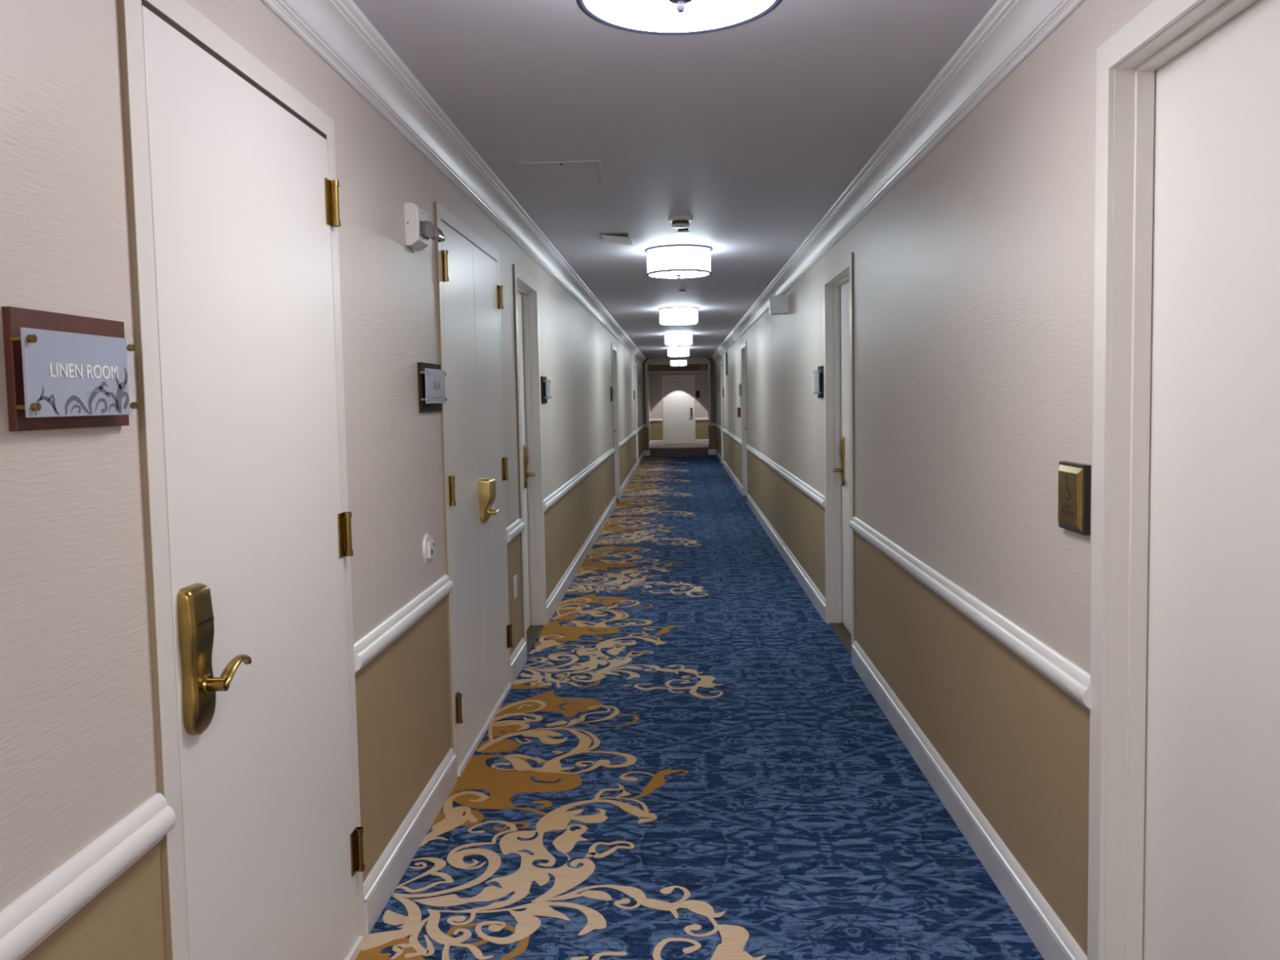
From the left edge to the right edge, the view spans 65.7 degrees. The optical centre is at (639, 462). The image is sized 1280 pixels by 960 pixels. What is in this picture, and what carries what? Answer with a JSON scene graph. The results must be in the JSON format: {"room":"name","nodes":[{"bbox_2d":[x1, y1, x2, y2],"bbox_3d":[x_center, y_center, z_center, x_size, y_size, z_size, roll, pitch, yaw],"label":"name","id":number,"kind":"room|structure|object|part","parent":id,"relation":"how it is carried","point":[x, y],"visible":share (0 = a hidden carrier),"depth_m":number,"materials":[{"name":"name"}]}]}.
{"room":"hotel corridor","nodes":[
{"label":"hotel corridor","id":0,"kind":"room"},
{"bbox_2d":[0,0,650,959],"bbox_3d":[-0.424,-0.656,14.014,0.160,2.620,34.000,-1,4,2],"label":"wall","id":1,"kind":"structure","parent":0,"point":[77,746],"depth_m":1.61,"materials":[{"name":"paint"}]},
{"bbox_2d":[1,306,138,431],"bbox_3d":[-0.815,-0.132,1.442,0.042,0.165,0.279,-1,4,2],"label":"room sign","id":2,"kind":"object","parent":1,"relation":"attached to","point":[63,371],"visible":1,"depth_m":1.39,"materials":[{"name":"brown wood"}]},
{"bbox_3d":[-0.804,-0.126,1.424,0.004,0.118,0.242,-1,4,2],"label":"frosted panel","id":3,"kind":"part","parent":2,"relation":"part of","materials":[{"name":"glass"}]},
{"bbox_2d":[35,367,129,415],"bbox_3d":[-0.801,-0.105,1.432,0.001,0.072,0.228,-1,4,2],"label":"print","id":4,"kind":"object","parent":2,"relation":"attached to","point":[117,405],"depth_m":1.47},
{"bbox_2d":[116,0,364,959],"bbox_3d":[-0.792,0.236,2.146,0.139,2.182,0.980,-1,4,2],"label":"door","id":5,"kind":"structure","parent":1,"relation":"in","point":[233,189],"depth_m":1.99,"materials":[{"name":"paint"}]},
{"bbox_3d":[-0.788,0.354,1.775,0.028,0.270,0.082,-1,4,2],"label":"lock plate","id":6,"kind":"part","parent":5,"relation":"part of","materials":[{"name":"gold metal"}]},
{"bbox_3d":[-0.755,0.387,1.823,0.044,0.055,0.120,-1,4,2],"label":"lever handle","id":7,"kind":"part","parent":5,"relation":"part of","materials":[{"name":"gold metal"}]},
{"bbox_3d":[-0.785,1.312,2.217,0.052,0.026,0.895,-1,4,2],"label":"sill","id":8,"kind":"part","parent":5,"relation":"part of","materials":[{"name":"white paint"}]},
{"bbox_2d":[0,423,644,959],"bbox_3d":[-0.436,-0.015,11.048,0.030,0.079,28.000,-1,4,2],"label":"trim","id":9,"kind":"structure","parent":1,"relation":"attached to","point":[35,915],"depth_m":1.51,"materials":[{"name":"white paint"}]},
{"bbox_2d":[404,202,444,253],"bbox_3d":[-0.719,-0.781,3.323,0.109,0.153,0.137,-1,4,2],"label":"fire alarm strobe","id":10,"kind":"object","parent":1,"relation":"attached to","point":[418,229],"visible":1,"depth_m":3.28,"materials":[{"name":"white plastic"}]},
{"bbox_2d":[422,533,435,563],"bbox_3d":[-0.738,0.301,3.473,0.023,0.106,0.106,-1,4,2],"label":"holder","id":11,"kind":"object","parent":1,"relation":"attached to","point":[428,543],"visible":1,"depth_m":3.45,"materials":[{"name":"white plastic"}]},
{"bbox_2d":[417,362,447,413],"bbox_3d":[-0.734,-0.266,3.529,0.042,0.173,0.304,-1,4,2],"label":"room sign","id":12,"kind":"object","parent":1,"relation":"attached to","point":[431,379],"visible":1,"depth_m":3.46,"materials":[{"name":"brown wood"}]},
{"bbox_3d":[-0.723,-0.269,3.514,0.004,0.120,0.274,-1,4,2],"label":"frosted panel","id":13,"kind":"part","parent":12,"relation":"part of","materials":[{"name":"glass"}]},
{"bbox_2d":[432,394,444,401],"bbox_3d":[-0.719,-0.231,3.544,0.001,0.035,0.174,-1,4,2],"label":"print","id":14,"kind":"object","parent":12,"relation":"attached to","point":[443,394],"depth_m":3.56},
{"bbox_2d":[259,0,646,363],"bbox_3d":[-0.430,-1.633,10.942,0.105,0.116,28.000,-1,4,2],"label":"trim","id":15,"kind":"structure","parent":1,"relation":"attached to","point":[338,32],"depth_m":3.21,"materials":[{"name":"white paint"}]},
{"bbox_2d":[433,201,512,777],"bbox_3d":[-0.707,0.088,4.361,0.138,2.189,1.267,-1,4,2],"label":"door","id":16,"kind":"structure","parent":1,"relation":"in","point":[469,292],"depth_m":4.21,"materials":[{"name":"paint"}]},
{"bbox_3d":[-0.699,1.167,4.432,0.052,0.026,1.182,-1,4,2],"label":"sill","id":17,"kind":"part","parent":16,"relation":"part of","materials":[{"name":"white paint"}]},
{"bbox_3d":[-0.674,0.168,4.395,0.054,0.200,0.125,-1,4,2],"label":"lock plate","id":18,"kind":"part","parent":16,"relation":"part of","materials":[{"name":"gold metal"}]},
{"bbox_3d":[-0.653,0.221,4.449,0.042,0.038,0.090,-1,4,2],"label":"lever handle","id":19,"kind":"part","parent":16,"relation":"part of","materials":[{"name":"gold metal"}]},
{"bbox_2d":[363,451,644,935],"bbox_3d":[-0.428,0.679,11.093,0.020,0.132,28.000,-1,4,2],"label":"baseboard","id":20,"kind":"structure","parent":1,"relation":"attached to","point":[383,879],"depth_m":3.34,"materials":[{"name":"white paint"}]},
{"bbox_2d":[513,574,517,598],"bbox_3d":[-0.666,0.665,5.308,0.010,0.115,0.077,-1,4,2],"label":"outlet plate","id":21,"kind":"object","parent":1,"relation":"attached to","point":[515,582],"visible":1,"depth_m":5.29,"materials":[{"name":"white plastic"}]},
{"bbox_2d":[512,264,546,657],"bbox_3d":[-0.717,-0.014,5.923,0.147,2.192,0.905,-1,4,2],"label":"door","id":22,"kind":"structure","parent":1,"relation":"in","point":[526,300],"depth_m":6.27,"materials":[{"name":"paint"}]},
{"bbox_3d":[-0.713,0.028,6.217,0.024,0.270,0.075,-1,4,2],"label":"lock plate","id":23,"kind":"part","parent":22,"relation":"part of","materials":[{"name":"gold metal"}]},
{"bbox_3d":[-0.683,0.081,6.171,0.058,0.038,0.135,-1,4,2],"label":"lever handle","id":24,"kind":"part","parent":22,"relation":"part of","materials":[{"name":"gold metal"}]},
{"bbox_2d":[540,376,551,403],"bbox_3d":[-0.617,-0.478,6.542,0.042,0.175,0.220,-1,4,2],"label":"room sign","id":25,"kind":"object","parent":1,"relation":"attached to","point":[544,383],"visible":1,"depth_m":6.49,"materials":[{"name":"brown wood"}]},
{"bbox_3d":[-0.606,-0.481,6.541,0.004,0.130,0.180,-1,4,2],"label":"frosted panel","id":26,"kind":"part","parent":25,"relation":"part of","materials":[{"name":"glass"}]},
{"bbox_2d":[610,386,614,400],"bbox_3d":[-0.362,-0.906,13.128,0.042,0.190,0.230,-1,4,2],"label":"room sign","id":27,"kind":"object","parent":1,"relation":"attached to","point":[611,389],"visible":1,"depth_m":13.09,"materials":[{"name":"brown wood"}]},
{"bbox_2d":[611,343,619,502],"bbox_3d":[-0.407,-0.536,13.920,0.147,2.192,1.025,-1,4,2],"label":"door","id":28,"kind":"structure","parent":1,"relation":"in","point":[614,349],"depth_m":14.35,"materials":[{"name":"paint"}]},
{"bbox_2d":[633,390,636,399],"bbox_3d":[-0.099,-1.356,19.938,0.042,0.180,0.230,-1,4,2],"label":"room sign","id":29,"kind":"object","parent":1,"relation":"attached to","point":[634,391],"visible":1,"depth_m":19.85,"materials":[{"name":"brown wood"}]},
{"bbox_2d":[634,361,638,467],"bbox_3d":[-0.145,-0.979,20.701,0.147,2.192,1.025,-1,4,2],"label":"door","id":30,"kind":"structure","parent":1,"relation":"in","point":[635,363],"depth_m":21.13,"materials":[{"name":"paint"}]},
{"bbox_2d":[648,364,707,373],"bbox_3d":[1.161,-2.827,29.857,1.820,0.230,0.240,-1,4,2],"label":"trim","id":31,"kind":"structure","parent":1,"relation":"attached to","point":[689,367],"depth_m":29.76,"materials":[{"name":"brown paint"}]},
{"bbox_2d":[648,417,708,448],"bbox_3d":[1.131,-0.795,28.261,1.820,0.801,5.450,-1,4,2],"label":"trim","id":32,"kind":"structure","parent":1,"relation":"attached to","point":[697,441],"depth_m":30.96,"materials":[{"name":"white paint"}]},
{"bbox_2d":[352,0,997,364],"bbox_3d":[0.541,-1.940,13.893,2.140,0.080,34.200,-1,4,2],"label":"ceiling","id":33,"kind":"structure","parent":0,"point":[753,131],"depth_m":3.46,"materials":[{"name":"paint"}]},
{"bbox_2d":[516,160,608,185],"bbox_3d":[-0.329,-1.262,4.333,0.350,0.007,0.420,-1,4,2],"label":"ceiling hatch","id":34,"kind":"object","parent":33,"relation":"attached to","point":[562,172],"visible":1,"depth_m":4.32,"materials":[{"name":"paint"}]},
{"bbox_3d":[-0.329,-1.264,4.333,0.298,0.002,0.368,-1,4,2],"label":"hatch panel","id":35,"kind":"part","parent":34,"relation":"part of","materials":[{"name":"paint"}]},
{"bbox_2d":[600,232,633,245],"bbox_3d":[-0.140,-1.364,6.069,0.187,0.036,0.270,-1,4,2],"label":"ceiling vent","id":36,"kind":"object","parent":33,"relation":"in","point":[611,237],"visible":1,"depth_m":6.01,"materials":[{"name":"white plastic"}]},
{"bbox_2d":[657,306,698,326],"bbox_3d":[0.431,-1.615,11.060,0.452,0.198,0.452,-1,4,2],"label":"ceiling light","id":37,"kind":"object","parent":33,"relation":"attached to","point":[673,316],"visible":1,"depth_m":10.88,"materials":[{"name":"white fabric"}]},
{"bbox_2d":[662,322,695,324],"bbox_3d":[0.433,-1.551,11.064,0.402,0.004,0.402,-1,4,2],"label":"diffuser","id":38,"kind":"object","parent":37,"relation":"attached to","point":[663,323],"depth_m":11.06,"materials":[{"name":"white glass"}]},
{"bbox_2d":[663,332,693,346],"bbox_3d":[0.599,-1.899,15.397,0.452,0.198,0.452,-1,4,2],"label":"ceiling light","id":39,"kind":"object","parent":33,"relation":"attached to","point":[682,338],"visible":1,"depth_m":15.22,"materials":[{"name":"white fabric"}]},
{"bbox_3d":[0.599,-1.914,15.396,0.424,0.144,0.424,-1,4,2],"label":"lamp shade","id":40,"kind":"part","parent":39,"relation":"part of","materials":[{"name":"white fabric"}]},
{"bbox_2d":[666,343,690,345],"bbox_3d":[0.601,-1.834,15.402,0.402,0.004,0.402,-1,4,2],"label":"diffuser","id":41,"kind":"object","parent":39,"relation":"attached to","point":[667,344],"depth_m":15.37,"materials":[{"name":"white glass"}]},
{"bbox_2d":[666,346,689,357],"bbox_3d":[0.769,-2.186,19.785,0.452,0.198,0.452,-1,4,2],"label":"ceiling light","id":42,"kind":"object","parent":33,"relation":"attached to","point":[678,352],"visible":1,"depth_m":19.61,"materials":[{"name":"white fabric"}]},
{"bbox_2d":[670,360,686,367],"bbox_3d":[1.005,-2.583,25.867,0.452,0.198,0.452,-1,4,2],"label":"ceiling light","id":43,"kind":"object","parent":33,"relation":"attached to","point":[678,363],"visible":0.88,"depth_m":25.70,"materials":[{"name":"white fabric"}]},
{"bbox_2d":[644,244,712,279],"bbox_3d":[0.261,-1.328,6.653,0.452,0.198,0.452,-1,4,2],"label":"ceiling light","id":44,"kind":"object","parent":33,"relation":"attached to","point":[675,261],"visible":1,"depth_m":6.48,"materials":[{"name":"white fabric"}]},
{"bbox_3d":[0.261,-1.342,6.652,0.424,0.144,0.424,-1,4,2],"label":"lamp shade","id":45,"kind":"part","parent":44,"relation":"part of","materials":[{"name":"white fabric"}]},
{"bbox_2d":[648,271,709,278],"bbox_3d":[0.262,-1.263,6.657,0.402,0.004,0.402,-1,4,2],"label":"diffuser","id":46,"kind":"object","parent":44,"relation":"attached to","point":[656,274],"depth_m":6.64,"materials":[{"name":"white glass"}]},
{"bbox_2d":[575,0,782,35],"bbox_3d":[0.082,-1.026,2.036,0.452,0.198,0.452,-1,4,2],"label":"ceiling light","id":47,"kind":"object","parent":33,"relation":"attached to","point":[655,17],"visible":1,"depth_m":2.13,"materials":[{"name":"white glass"}]},
{"bbox_2d":[668,215,693,228],"bbox_3d":[0.224,-1.322,5.471,0.136,0.055,0.136,-1,4,2],"label":"smoke detector","id":48,"kind":"object","parent":33,"relation":"attached to","point":[678,221],"visible":1,"depth_m":5.43,"materials":[{"name":"white plastic"}]},
{"bbox_2d":[676,227,689,233],"bbox_3d":[0.254,-1.363,5.838,0.080,0.023,0.080,-1,4,2],"label":"sprinkler cover","id":49,"kind":"object","parent":33,"relation":"attached to","point":[685,230],"visible":0.98,"depth_m":5.82,"materials":[{"name":"white plastic"}]},
{"bbox_3d":[0.254,-1.355,5.839,0.080,0.007,0.080,-1,4,2],"label":"plate","id":50,"kind":"part","parent":49,"relation":"part of","materials":[{"name":"white plastic"}]},
{"bbox_2d":[649,371,708,439],"bbox_3d":[1.224,-1.744,30.988,2.140,2.540,0.120,-1,4,2],"label":"wall","id":51,"kind":"structure","parent":0,"point":[700,378],"depth_m":30.93,"materials":[{"name":"paint"}]},
{"bbox_2d":[662,373,695,444],"bbox_3d":[1.211,-1.655,30.932,1.025,2.170,0.105,-1,4,2],"label":"door","id":52,"kind":"structure","parent":51,"relation":"in","point":[677,390],"depth_m":30.94,"materials":[{"name":"paint"}]},
{"bbox_3d":[1.595,-1.571,30.921,0.070,0.270,0.024,-1,4,2],"label":"lock plate","id":53,"kind":"part","parent":52,"relation":"part of","materials":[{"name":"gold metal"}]},
{"bbox_2d":[695,391,699,397],"bbox_3d":[1.799,-2.123,30.871,0.120,0.210,0.020,-1,4,2],"label":"room sign","id":54,"kind":"object","parent":51,"relation":"attached to","point":[697,393],"visible":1,"depth_m":30.87,"materials":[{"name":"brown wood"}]},
{"bbox_2d":[642,357,715,452],"bbox_3d":[1.000,-1.417,25.216,1.820,2.440,0.550,-1,4,2],"label":"wall","id":55,"kind":"structure","parent":0,"point":[712,429],"depth_m":24.95,"materials":[{"name":"beige paint"}]},
{"bbox_2d":[644,357,711,423],"bbox_3d":[0.954,-1.796,24.908,1.625,1.638,0.018,-1,4,2],"label":"trim","id":56,"kind":"structure","parent":55,"relation":"attached to","point":[706,359],"depth_m":24.89,"materials":[{"name":"white paint"}]},
{"bbox_2d":[644,422,715,455],"bbox_3d":[1.015,-0.599,25.254,1.820,0.801,0.580,-1,4,2],"label":"trim","id":57,"kind":"structure","parent":55,"relation":"attached to","point":[709,451],"depth_m":24.97,"materials":[{"name":"white paint"}]},
{"bbox_2d":[355,443,1044,959],"bbox_3d":[0.589,0.583,14.056,2.140,0.102,34.200,-1,4,2],"label":"floor","id":58,"kind":"structure","parent":0,"point":[687,761],"depth_m":3.60,"materials":[{"name":"blue carpet"}]},
{"bbox_2d":[715,0,1201,956],"bbox_3d":[1.554,-0.689,13.935,0.160,2.620,34.000,-1,4,2],"label":"wall","id":59,"kind":"structure","parent":0,"point":[974,274],"depth_m":3.06,"materials":[{"name":"paint"}]},
{"bbox_2d":[720,360,724,464],"bbox_3d":[1.815,-1.042,21.097,0.147,2.192,0.975,-1,4,2],"label":"door","id":60,"kind":"structure","parent":59,"relation":"in","point":[721,362],"depth_m":21.50,"materials":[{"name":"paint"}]},
{"bbox_2d":[721,387,724,397],"bbox_3d":[1.697,-1.438,20.374,0.042,0.200,0.250,-1,4,2],"label":"room sign","id":61,"kind":"object","parent":59,"relation":"attached to","point":[722,388],"visible":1,"depth_m":20.32,"materials":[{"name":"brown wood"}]},
{"bbox_2d":[725,352,727,375],"bbox_3d":[1.636,-1.865,18.769,0.026,0.420,0.300,-1,4,2],"label":"placard","id":62,"kind":"object","parent":59,"relation":"attached to","point":[726,353],"visible":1,"depth_m":18.63,"materials":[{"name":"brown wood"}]},
{"bbox_2d":[736,407,740,417],"bbox_3d":[1.484,-0.755,14.936,0.062,0.145,0.120,-1,4,2],"label":"station","id":63,"kind":"object","parent":59,"relation":"attached to","point":[738,412],"visible":1,"depth_m":14.88,"materials":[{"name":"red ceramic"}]},
{"bbox_2d":[737,383,741,396],"bbox_3d":[1.475,-1.065,14.656,0.042,0.200,0.240,-1,4,2],"label":"room sign","id":64,"kind":"object","parent":59,"relation":"attached to","point":[740,384],"visible":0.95,"depth_m":14.59,"materials":[{"name":"white plastic"}]},
{"bbox_2d":[741,341,748,500],"bbox_3d":[1.538,-0.575,13.943,0.147,2.192,1.025,-1,4,2],"label":"door","id":65,"kind":"structure","parent":59,"relation":"in","point":[744,346],"depth_m":14.37,"materials":[{"name":"paint"}]},
{"bbox_2d":[768,294,788,315],"bbox_3d":[1.167,-1.323,8.338,0.152,0.150,0.150,-1,4,2],"label":"speaker box","id":66,"kind":"object","parent":59,"relation":"attached to","point":[778,304],"visible":1,"depth_m":8.27,"materials":[{"name":"white plastic"}]},
{"bbox_2d":[813,365,823,398],"bbox_3d":[1.157,-0.520,6.425,0.042,0.205,0.230,-1,4,2],"label":"room sign","id":67,"kind":"object","parent":59,"relation":"attached to","point":[819,373],"visible":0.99,"depth_m":6.38,"materials":[{"name":"brown plastic"}]},
{"bbox_3d":[1.146,-0.519,6.425,0.004,0.160,0.200,-1,4,2],"label":"frosted panel","id":68,"kind":"part","parent":67,"relation":"part of","materials":[{"name":"glass"}]},
{"bbox_2d":[822,252,855,657],"bbox_3d":[1.221,-0.041,5.771,0.147,2.192,1.015,-1,4,2],"label":"door","id":69,"kind":"structure","parent":59,"relation":"in","point":[838,294],"depth_m":6.16,"materials":[{"name":"paint"}]},
{"bbox_3d":[1.212,0.051,6.065,0.058,0.038,0.135,-1,4,2],"label":"lever handle","id":70,"kind":"part","parent":69,"relation":"part of","materials":[{"name":"gold metal"}]},
{"bbox_3d":[1.244,-0.005,6.109,0.024,0.305,0.075,-1,4,2],"label":"lock plate","id":71,"kind":"part","parent":69,"relation":"part of","materials":[{"name":"gold metal"}]},
{"bbox_2d":[711,0,1085,361],"bbox_3d":[1.284,-1.661,10.873,0.105,0.116,28.000,-1,4,2],"label":"trim","id":72,"kind":"structure","parent":59,"relation":"attached to","point":[1011,30],"depth_m":3.32,"materials":[{"name":"white paint"}]},
{"bbox_2d":[715,449,1087,959],"bbox_3d":[1.370,0.649,11.021,0.020,0.132,28.000,-1,4,2],"label":"baseboard","id":73,"kind":"structure","parent":59,"relation":"attached to","point":[1051,937],"depth_m":3.27,"materials":[{"name":"white paint"}]},
{"bbox_2d":[715,422,1091,710],"bbox_3d":[1.352,-0.045,10.976,0.030,0.079,28.000,-1,4,2],"label":"trim","id":74,"kind":"structure","parent":59,"relation":"attached to","point":[1068,676],"depth_m":3.04,"materials":[{"name":"white paint"}]},
{"bbox_2d":[1057,461,1091,535],"bbox_3d":[1.013,0.081,2.323,0.027,0.160,0.150,-1,4,2],"label":"sign","id":75,"kind":"object","parent":59,"relation":"attached to","point":[1074,479],"visible":1,"depth_m":2.28,"materials":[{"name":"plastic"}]},
{"bbox_3d":[1.005,0.082,2.323,0.008,0.146,0.138,-1,4,2],"label":"push plate","id":76,"kind":"part","parent":75,"relation":"part of","materials":[{"name":"gold metal"}]},
{"bbox_2d":[1087,0,1279,959],"bbox_3d":[1.064,0.227,1.700,0.147,2.187,1.038,-1,4,2],"label":"door","id":77,"kind":"structure","parent":59,"relation":"in","point":[1185,864],"depth_m":1.97,"materials":[{"name":"paint"}]}
]}

